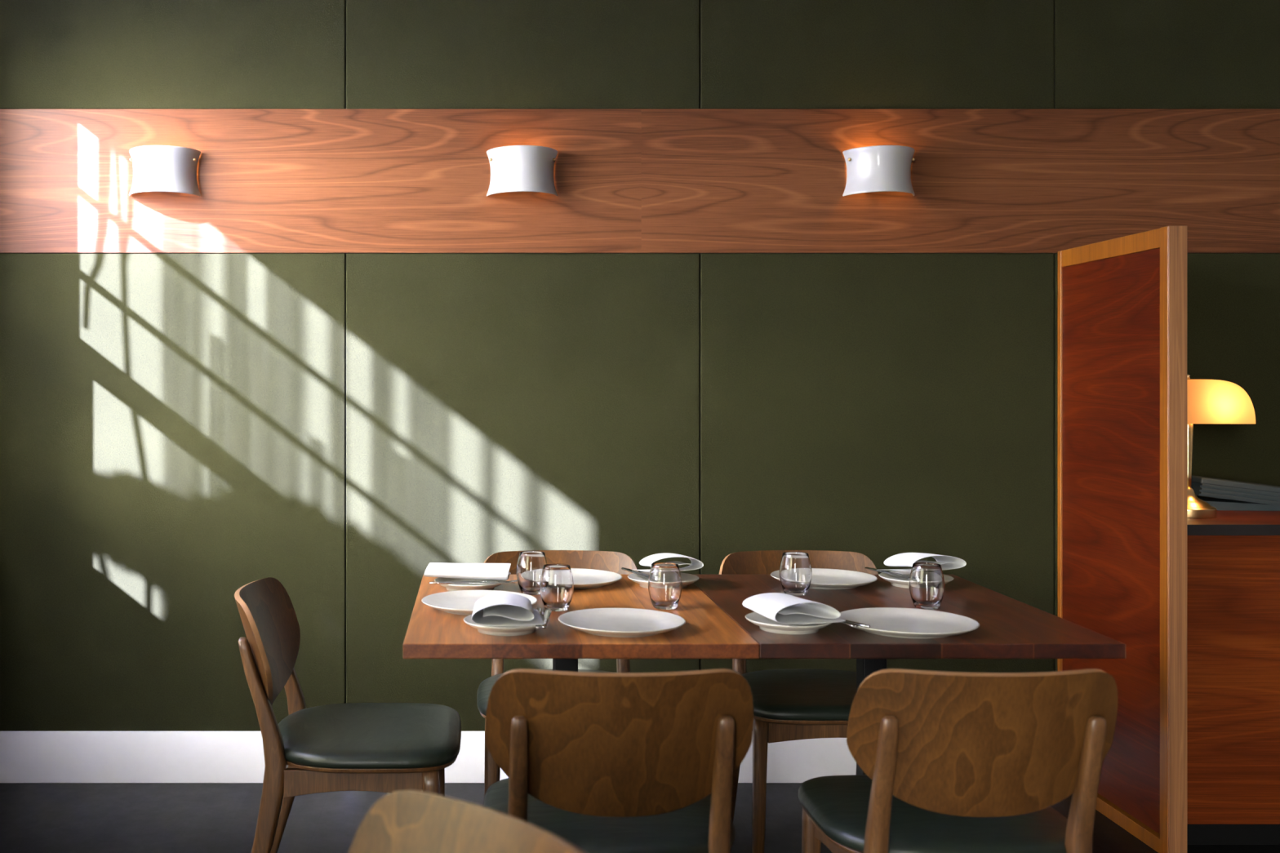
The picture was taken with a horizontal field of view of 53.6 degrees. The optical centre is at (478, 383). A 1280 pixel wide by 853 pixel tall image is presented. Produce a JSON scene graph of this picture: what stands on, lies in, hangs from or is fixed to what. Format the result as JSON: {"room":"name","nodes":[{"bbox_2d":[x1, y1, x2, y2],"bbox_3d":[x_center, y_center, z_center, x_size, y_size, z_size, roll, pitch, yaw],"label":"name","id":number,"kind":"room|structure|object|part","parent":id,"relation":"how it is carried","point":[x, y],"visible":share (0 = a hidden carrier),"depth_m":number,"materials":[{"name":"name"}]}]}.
{"room":"restaurant dining room","nodes":[
{"label":"restaurant dining room","id":0,"kind":"room"},
{"bbox_2d":[0,0,1279,731],"bbox_3d":[1.390,-0.387,4.045,6.220,3.300,0.130,0,0,0],"label":"wall","id":1,"kind":"structure","parent":0,"point":[180,433],"depth_m":3.98,"materials":[{"name":"green paint"}]},
{"bbox_2d":[128,145,200,195],"bbox_3d":[-0.995,-0.665,3.920,0.226,0.143,0.110,0,0,0],"label":"wall sconce","id":2,"kind":"object","parent":1,"relation":"attached to","point":[156,168],"visible":1,"depth_m":3.88,"materials":[{"name":"white ceramic"}]},
{"bbox_3d":[-0.988,-1.455,3.995,1.126,1.164,0.030,0,0,0],"label":"fabric panel","id":3,"kind":"part","parent":1,"relation":"part of","materials":[{"name":"green fabric"}]},
{"bbox_3d":[-0.988,0.349,3.995,1.126,1.528,0.030,0,0,0],"label":"fabric panel","id":4,"kind":"part","parent":1,"relation":"part of","materials":[{"name":"green fabric"}]},
{"bbox_2d":[0,731,856,782],"bbox_3d":[1.390,1.184,3.967,6.020,0.158,0.026,0,0,0],"label":"baseboard","id":5,"kind":"structure","parent":1,"relation":"attached to","point":[25,757],"depth_m":3.95,"materials":[{"name":"white paint"}]},
{"bbox_2d":[486,145,557,195],"bbox_3d":[0.137,-0.665,3.920,0.226,0.143,0.110,0,0,0],"label":"wall sconce","id":6,"kind":"object","parent":1,"relation":"attached to","point":[513,168],"visible":1,"depth_m":3.89,"materials":[{"name":"white ceramic"}]},
{"bbox_3d":[0.140,-1.455,3.995,1.126,1.164,0.030,0,0,0],"label":"fabric panel","id":7,"kind":"part","parent":1,"relation":"part of","materials":[{"name":"green fabric"}]},
{"bbox_3d":[0.140,0.349,3.995,1.126,1.528,0.030,0,0,0],"label":"fabric panel","id":8,"kind":"part","parent":1,"relation":"part of","materials":[{"name":"green fabric"}]},
{"bbox_2d":[0,108,1279,253],"bbox_3d":[1.390,-0.644,3.992,6.020,0.458,0.032,0,0,0],"label":"wall panel","id":9,"kind":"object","parent":1,"relation":"attached to","point":[269,180],"depth_m":3.98,"materials":[{"name":"brown wood"}]},
{"bbox_3d":[1.268,-1.455,3.995,1.126,1.164,0.030,0,0,0],"label":"fabric panel","id":10,"kind":"part","parent":1,"relation":"part of","materials":[{"name":"green fabric"}]},
{"bbox_3d":[1.268,0.349,3.995,1.126,1.528,0.030,0,0,0],"label":"fabric panel","id":11,"kind":"part","parent":1,"relation":"part of","materials":[{"name":"green fabric"}]},
{"bbox_2d":[842,145,915,195],"bbox_3d":[1.267,-0.665,3.920,0.226,0.143,0.110,0,0,0],"label":"wall sconce","id":12,"kind":"object","parent":1,"relation":"attached to","point":[875,168],"visible":1,"depth_m":3.89,"materials":[{"name":"white ceramic"}]},
{"bbox_3d":[2.396,-1.455,3.995,1.126,1.164,0.030,0,0,0],"label":"fabric panel","id":13,"kind":"part","parent":1,"relation":"part of","materials":[{"name":"green fabric"}]},
{"bbox_3d":[2.396,0.349,3.995,1.126,1.528,0.030,0,0,0],"label":"fabric panel","id":14,"kind":"part","parent":1,"relation":"part of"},
{"bbox_2d":[0,782,1279,852],"bbox_3d":[1.390,1.303,0.680,6.220,0.080,6.800,0,0,0],"label":"floor","id":15,"kind":"structure","parent":0,"point":[35,817],"depth_m":3.63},
{"bbox_2d":[234,577,461,852],"bbox_3d":[-0.305,0.872,2.945,0.526,0.782,0.468,0,0,0],"label":"dining chair","id":16,"kind":"object","parent":15,"relation":"on","point":[389,748],"visible":0.98,"depth_m":2.78,"materials":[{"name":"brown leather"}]},
{"bbox_3d":[-0.494,0.913,2.764,0.140,0.700,0.045,0,0,0],"label":"leg","id":17,"kind":"part","parent":16,"relation":"part of","materials":[{"name":"brown wood"}]},
{"bbox_3d":[-0.509,0.613,2.945,0.116,0.263,0.463,0,0,0],"label":"backrest","id":18,"kind":"part","parent":16,"relation":"part of","materials":[{"name":"brown wood"}]},
{"bbox_3d":[-0.494,0.913,3.127,0.140,0.700,0.045,0,0,0],"label":"leg","id":19,"kind":"part","parent":16,"relation":"part of","materials":[{"name":"brown wood"}]},
{"bbox_3d":[-0.276,0.881,2.759,0.306,0.060,0.020,0,0,0],"label":"rail","id":20,"kind":"part","parent":16,"relation":"part of","materials":[{"name":"brown wood"}]},
{"bbox_3d":[-0.262,0.843,2.945,0.432,0.014,0.460,0,0,0],"label":"seat","id":21,"kind":"part","parent":16,"relation":"part of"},
{"bbox_3d":[-0.103,1.056,2.748,0.043,0.414,0.041,0,0,0],"label":"leg","id":22,"kind":"part","parent":16,"relation":"part of","materials":[{"name":"brown wood"}]},
{"bbox_3d":[-0.103,1.056,3.143,0.043,0.414,0.041,0,0,0],"label":"leg","id":23,"kind":"part","parent":16,"relation":"part of","materials":[{"name":"brown wood"}]},
{"bbox_2d":[348,790,585,852],"bbox_3d":[-0.149,0.872,1.216,0.526,0.782,0.468,0,0,-38],"label":"dining chair","id":24,"kind":"object","parent":15,"relation":"on","point":[406,821],"visible":1,"depth_m":1.45,"materials":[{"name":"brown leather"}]},
{"bbox_2d":[476,550,639,797],"bbox_3d":[0.229,0.872,3.363,0.468,0.782,0.526,0,0,0],"label":"dining chair","id":25,"kind":"object","parent":15,"relation":"on","point":[613,562],"visible":0.17,"depth_m":3.57,"materials":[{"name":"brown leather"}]},
{"bbox_3d":[0.032,1.056,3.162,0.041,0.414,0.043,0,0,0],"label":"leg","id":26,"kind":"part","parent":25,"relation":"part of","materials":[{"name":"brown wood"}]},
{"bbox_3d":[0.048,0.913,3.552,0.045,0.700,0.140,0,0,0],"label":"leg","id":27,"kind":"part","parent":25,"relation":"part of","materials":[{"name":"brown wood"}]},
{"bbox_3d":[0.229,0.613,3.567,0.463,0.263,0.116,0,0,0],"label":"backrest","id":28,"kind":"part","parent":25,"relation":"part of","materials":[{"name":"brown wood"}]},
{"bbox_3d":[0.410,0.913,3.552,0.045,0.700,0.140,0,0,0],"label":"leg","id":29,"kind":"part","parent":25,"relation":"part of","materials":[{"name":"brown wood"}]},
{"bbox_2d":[402,574,759,671],"bbox_3d":[0.201,0.888,2.916,0.702,0.750,0.900,0,0,0],"label":"dining table","id":30,"kind":"object","parent":15,"relation":"on","point":[708,632],"visible":0.55,"depth_m":2.54,"materials":[{"name":"brown wood"}]},
{"bbox_2d":[434,577,506,591],"bbox_3d":[-0.022,0.501,3.125,0.180,0.023,0.180,0,0,0],"label":"plate","id":31,"kind":"object","parent":30,"relation":"on","point":[459,587],"visible":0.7,"depth_m":3.08,"materials":[{"name":"white ceramic"}]},
{"bbox_2d":[423,562,511,580],"bbox_3d":[-0.027,0.466,3.122,0.214,0.037,0.145,0,0,0],"label":"napkin","id":32,"kind":"object","parent":31,"relation":"on","point":[459,571],"visible":1,"depth_m":3.06,"materials":[{"name":"white fabric"}]},
{"bbox_2d":[429,582,514,584],"bbox_3d":[-0.016,0.486,3.053,0.210,0.006,0.015,0,0,0],"label":"table knife","id":33,"kind":"object","parent":31,"relation":"on","point":[430,583],"visible":1,"depth_m":3.05,"materials":[{"name":"metal"}]},
{"bbox_2d":[435,579,517,582],"bbox_3d":[-0.006,0.486,3.070,0.200,0.006,0.024,0,0,0],"label":"fork","id":34,"kind":"object","parent":31,"relation":"on","point":[516,580],"visible":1,"depth_m":3.07,"materials":[{"name":"metal"}]},
{"bbox_2d":[421,590,537,615],"bbox_3d":[0.001,0.502,2.849,0.264,0.021,0.264,0,0,-40],"label":"dinner plate","id":35,"kind":"object","parent":30,"relation":"on","point":[462,602],"visible":0.56,"depth_m":2.90,"materials":[{"name":"white ceramic"}]},
{"bbox_2d":[463,614,550,635],"bbox_3d":[0.058,0.501,2.600,0.180,0.023,0.180,0,0,33],"label":"plate","id":36,"kind":"object","parent":30,"relation":"on","point":[519,630],"visible":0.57,"depth_m":2.54,"materials":[{"name":"white ceramic"}]},
{"bbox_2d":[471,593,544,626],"bbox_3d":[0.056,0.463,2.582,0.150,0.046,0.188,0,0,-3],"label":"napkin","id":37,"kind":"object","parent":36,"relation":"on","point":[500,610],"visible":1,"depth_m":2.55,"materials":[{"name":"white fabric"}]},
{"bbox_2d":[533,608,543,628],"bbox_3d":[0.124,0.486,2.596,0.024,0.006,0.200,0,0,3],"label":"fork","id":38,"kind":"object","parent":36,"relation":"on","point":[540,625],"visible":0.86,"depth_m":2.64,"materials":[{"name":"metal"}]},
{"bbox_2d":[542,608,551,628],"bbox_3d":[0.141,0.486,2.600,0.015,0.006,0.210,0,0,6],"label":"table knife","id":39,"kind":"object","parent":36,"relation":"on","point":[548,612],"visible":0.99,"depth_m":2.61,"materials":[{"name":"metal"}]},
{"bbox_2d":[516,551,546,595],"bbox_3d":[0.130,0.463,3.055,0.078,0.100,0.078,0,0,0],"label":"tumbler","id":40,"kind":"object","parent":30,"relation":"on","point":[530,565],"visible":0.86,"depth_m":3.02,"materials":[{"name":"clear glass"}]},
{"bbox_2d":[539,564,573,611],"bbox_3d":[0.176,0.463,2.836,0.078,0.100,0.078,0,0,33],"label":"tumbler","id":41,"kind":"object","parent":30,"relation":"on","point":[556,584],"visible":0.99,"depth_m":2.81,"materials":[{"name":"clear glass"}]},
{"bbox_2d":[570,568,622,589],"bbox_3d":[0.234,0.502,3.200,0.264,0.021,0.264,0,0,0],"label":"dinner plate","id":42,"kind":"object","parent":30,"relation":"on","point":[583,579],"visible":0.52,"depth_m":3.23,"materials":[{"name":"white ceramic"}]},
{"bbox_2d":[558,608,685,637],"bbox_3d":[0.298,0.502,2.613,0.264,0.021,0.264,0,0,10],"label":"dinner plate","id":43,"kind":"object","parent":30,"relation":"on","point":[606,622],"visible":1,"depth_m":2.64,"materials":[{"name":"white ceramic"}]},
{"bbox_2d":[627,572,699,588],"bbox_3d":[0.467,0.501,3.170,0.180,0.023,0.180,0,0,-25],"label":"plate","id":44,"kind":"object","parent":30,"relation":"on","point":[686,579],"visible":0.44,"depth_m":3.18,"materials":[{"name":"white ceramic"}]},
{"bbox_2d":[621,567,648,578],"bbox_3d":[0.407,0.486,3.192,0.015,0.006,0.210,0,0,-16],"label":"table knife","id":45,"kind":"object","parent":44,"relation":"on","point":[622,568],"visible":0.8,"depth_m":3.21,"materials":[{"name":"metal"}]},
{"bbox_2d":[628,568,648,577],"bbox_3d":[0.419,0.486,3.190,0.024,0.006,0.200,0,0,-18],"label":"fork","id":46,"kind":"object","parent":44,"relation":"on","point":[628,569],"visible":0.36,"depth_m":3.20,"materials":[{"name":"metal"}]},
{"bbox_2d":[635,553,703,572],"bbox_3d":[0.480,0.456,3.171,0.164,0.056,0.173,0,0,-6],"label":"napkin","id":47,"kind":"object","parent":44,"relation":"on","point":[695,564],"visible":0.79,"depth_m":3.16,"materials":[{"name":"white fabric"}]},
{"bbox_2d":[648,562,682,609],"bbox_3d":[0.425,0.463,2.857,0.078,0.100,0.078,0,0,-25],"label":"tumbler","id":48,"kind":"object","parent":30,"relation":"on","point":[664,580],"visible":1,"depth_m":2.83,"materials":[{"name":"clear glass"}]},
{"bbox_2d":[484,668,753,852],"bbox_3d":[0.243,0.872,2.333,0.468,0.782,0.526,0,0,0],"label":"dining chair","id":49,"kind":"object","parent":15,"relation":"on","point":[600,762],"visible":0.91,"depth_m":2.13,"materials":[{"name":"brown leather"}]},
{"bbox_3d":[0.061,0.913,2.144,0.045,0.700,0.140,0,0,0],"label":"leg","id":50,"kind":"part","parent":49,"relation":"part of","materials":[{"name":"brown wood"}]},
{"bbox_3d":[0.424,0.913,2.144,0.045,0.700,0.140,0,0,0],"label":"leg","id":51,"kind":"part","parent":49,"relation":"part of","materials":[{"name":"brown wood"}]},
{"bbox_2d":[719,550,879,852],"bbox_3d":[0.907,0.872,3.363,0.468,0.782,0.526,0,0,0],"label":"dining chair","id":52,"kind":"object","parent":15,"relation":"on","point":[789,704],"visible":0.33,"depth_m":3.21,"materials":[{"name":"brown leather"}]},
{"bbox_3d":[0.726,0.913,3.552,0.045,0.700,0.140,0,0,0],"label":"leg","id":53,"kind":"part","parent":52,"relation":"part of","materials":[{"name":"brown wood"}]},
{"bbox_3d":[0.710,1.056,3.162,0.041,0.414,0.043,0,0,0],"label":"leg","id":54,"kind":"part","parent":52,"relation":"part of","materials":[{"name":"brown wood"}]},
{"bbox_3d":[0.907,0.613,3.567,0.463,0.263,0.116,0,0,0],"label":"backrest","id":55,"kind":"part","parent":52,"relation":"part of","materials":[{"name":"brown wood"}]},
{"bbox_3d":[0.907,0.843,3.320,0.460,0.014,0.432,0,0,0],"label":"seat","id":56,"kind":"part","parent":52,"relation":"part of","materials":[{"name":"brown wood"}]},
{"bbox_3d":[0.907,0.879,3.163,0.356,0.056,0.020,0,0,0],"label":"rail","id":57,"kind":"part","parent":52,"relation":"part of","materials":[{"name":"brown wood"}]},
{"bbox_2d":[693,574,1125,774],"bbox_3d":[0.915,0.888,2.916,0.722,0.750,0.900,0,0,0],"label":"dining table","id":58,"kind":"object","parent":15,"relation":"on","point":[1009,628],"visible":0.44,"depth_m":2.59,"materials":[{"name":"brown wood"}]},
{"bbox_2d":[745,612,831,635],"bbox_3d":[0.648,0.501,2.615,0.180,0.023,0.180,0,0,8],"label":"plate","id":59,"kind":"object","parent":58,"relation":"on","point":[765,624],"visible":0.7,"depth_m":2.56,"materials":[{"name":"white ceramic"}]},
{"bbox_2d":[742,592,845,624],"bbox_3d":[0.654,0.464,2.601,0.166,0.044,0.182,0,0,-9],"label":"napkin","id":60,"kind":"object","parent":59,"relation":"on","point":[781,608],"visible":1,"depth_m":2.57,"materials":[{"name":"white fabric"}]},
{"bbox_2d":[839,622,858,626],"bbox_3d":[0.718,0.486,2.601,0.024,0.006,0.200,0,0,-24],"label":"fork","id":61,"kind":"object","parent":59,"relation":"on","point":[845,623],"visible":0.32,"depth_m":2.53,"materials":[{"name":"metal"}]},
{"bbox_2d":[844,619,871,627],"bbox_3d":[0.731,0.486,2.595,0.015,0.006,0.210,0,0,-28],"label":"table knife","id":62,"kind":"object","parent":59,"relation":"on","point":[846,621],"visible":0.41,"depth_m":2.52,"materials":[{"name":"metal"}]},
{"bbox_2d":[779,551,812,595],"bbox_3d":[0.769,0.463,3.040,0.078,0.100,0.078,0,0,8],"label":"tumbler","id":63,"kind":"object","parent":58,"relation":"on","point":[795,567],"visible":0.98,"depth_m":3.01,"materials":[{"name":"clear glass"}]},
{"bbox_2d":[770,568,877,589],"bbox_3d":[0.881,0.502,3.200,0.264,0.021,0.264,0,0,-30],"label":"dinner plate","id":64,"kind":"object","parent":58,"relation":"on","point":[822,579],"visible":0.69,"depth_m":3.22,"materials":[{"name":"white ceramic"}]},
{"bbox_2d":[838,607,979,639],"bbox_3d":[0.891,0.502,2.607,0.283,0.021,0.283,0,0,20],"label":"dinner plate","id":65,"kind":"object","parent":58,"relation":"on","point":[904,623],"visible":0.91,"depth_m":2.64,"materials":[{"name":"white ceramic"}]},
{"bbox_2d":[878,571,953,588],"bbox_3d":[1.110,0.501,3.180,0.180,0.023,0.180,0,0,41],"label":"plate","id":66,"kind":"object","parent":58,"relation":"on","point":[896,581],"visible":0.44,"depth_m":3.18,"materials":[{"name":"white ceramic"}]},
{"bbox_2d":[864,567,909,578],"bbox_3d":[1.050,0.486,3.202,0.015,0.006,0.210,0,0,-16],"label":"table knife","id":67,"kind":"object","parent":66,"relation":"on","point":[868,568],"visible":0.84,"depth_m":3.22,"materials":[{"name":"metal"}]},
{"bbox_2d":[873,568,909,577],"bbox_3d":[1.063,0.486,3.200,0.024,0.006,0.200,0,0,-18],"label":"fork","id":68,"kind":"object","parent":66,"relation":"on","point":[904,575],"visible":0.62,"depth_m":3.19,"materials":[{"name":"metal"}]},
{"bbox_2d":[884,552,966,571],"bbox_3d":[1.124,0.456,3.179,0.179,0.056,0.164,0,0,-13],"label":"napkin","id":69,"kind":"object","parent":66,"relation":"on","point":[905,559],"visible":0.77,"depth_m":3.17,"materials":[{"name":"white fabric"}]},
{"bbox_2d":[908,562,945,609],"bbox_3d":[1.022,0.463,2.857,0.078,0.100,0.078,0,0,41],"label":"tumbler","id":70,"kind":"object","parent":58,"relation":"on","point":[926,584],"visible":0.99,"depth_m":2.83,"materials":[{"name":"clear glass"}]},
{"bbox_2d":[798,668,1118,852],"bbox_3d":[0.870,0.872,2.333,0.468,0.782,0.526,0,0,0],"label":"dining chair","id":71,"kind":"object","parent":15,"relation":"on","point":[951,762],"visible":1,"depth_m":2.14,"materials":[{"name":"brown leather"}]},
{"bbox_3d":[0.672,1.056,2.534,0.041,0.414,0.043,0,0,0],"label":"leg","id":72,"kind":"part","parent":71,"relation":"part of","materials":[{"name":"brown wood"}]},
{"bbox_3d":[0.684,0.881,2.362,0.020,0.060,0.306,0,0,0],"label":"rail","id":73,"kind":"part","parent":71,"relation":"part of","materials":[{"name":"brown wood"}]},
{"bbox_3d":[0.870,0.843,2.376,0.460,0.014,0.432,0,0,0],"label":"seat","id":74,"kind":"part","parent":71,"relation":"part of","materials":[{"name":"black leather"}]},
{"bbox_3d":[0.689,0.913,2.144,0.045,0.700,0.140,0,0,0],"label":"leg","id":75,"kind":"part","parent":71,"relation":"part of","materials":[{"name":"brown wood"}]},
{"bbox_3d":[0.870,0.613,2.129,0.463,0.263,0.116,0,0,0],"label":"backrest","id":76,"kind":"part","parent":71,"relation":"part of","materials":[{"name":"brown wood"}]},
{"bbox_3d":[1.052,0.913,2.144,0.045,0.700,0.140,0,0,0],"label":"leg","id":77,"kind":"part","parent":71,"relation":"part of","materials":[{"name":"brown wood"}]},
{"bbox_2d":[1057,226,1186,852],"bbox_3d":[1.851,0.422,3.634,0.051,1.681,0.640,0,0,0],"label":"divider","id":78,"kind":"object","parent":15,"relation":"on","point":[1122,300],"depth_m":3.51,"materials":[{"name":"red wood"}]},
{"bbox_3d":[1.851,-0.391,3.643,0.048,0.052,0.572,0,0,0],"label":"rail","id":79,"kind":"part","parent":78,"relation":"part of","materials":[{"name":"brown wood"}]},
{"bbox_3d":[1.851,1.243,3.643,0.048,0.040,0.572,0,0,0],"label":"rail","id":80,"kind":"part","parent":78,"relation":"part of","materials":[{"name":"brown wood"}]},
{"bbox_2d":[1186,510,1279,844],"bbox_3d":[3.142,0.820,3.648,2.512,0.886,0.607,0,0,0],"label":"counter","id":81,"kind":"object","parent":15,"relation":"on","point":[1233,556],"depth_m":3.37,"materials":[{"name":"brown wood"}]},
{"bbox_2d":[1186,373,1255,518],"bbox_3d":[2.022,0.175,3.570,0.332,0.405,0.142,0,0,8],"label":"desk lamp","id":82,"kind":"object","parent":81,"relation":"on","point":[1208,401],"visible":0.61,"depth_m":3.51,"materials":[{"name":"yellow glass"}]},
{"bbox_3d":[2.022,0.186,3.570,0.029,0.227,0.029,0,0,8],"label":"stem","id":83,"kind":"part","parent":82,"relation":"part of","materials":[{"name":"gold metal"}]},
{"bbox_3d":[2.022,0.051,3.570,0.332,0.125,0.120,0,0,8],"label":"lamp shade","id":84,"kind":"part","parent":82,"relation":"part of","materials":[{"name":"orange glass"}]},
{"bbox_2d":[1186,510,1279,524],"bbox_3d":[3.142,0.390,3.651,2.512,0.024,0.601,0,0,0],"label":"countertop","id":85,"kind":"structure","parent":81,"relation":"on","point":[1224,517],"depth_m":3.50,"materials":[{"name":"brown wood"}]},
{"bbox_2d":[1191,475,1279,511],"bbox_3d":[2.324,0.328,3.781,0.353,0.098,0.180,0,0,6],"label":"book","id":86,"kind":"object","parent":81,"relation":"on","point":[1233,495],"visible":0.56,"depth_m":3.71,"materials":[{"name":"paper"}]},
{"bbox_3d":[2.324,0.310,3.781,0.353,0.062,0.180,0,0,6],"label":"lid","id":87,"kind":"part","parent":86,"relation":"part of","materials":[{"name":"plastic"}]}
]}

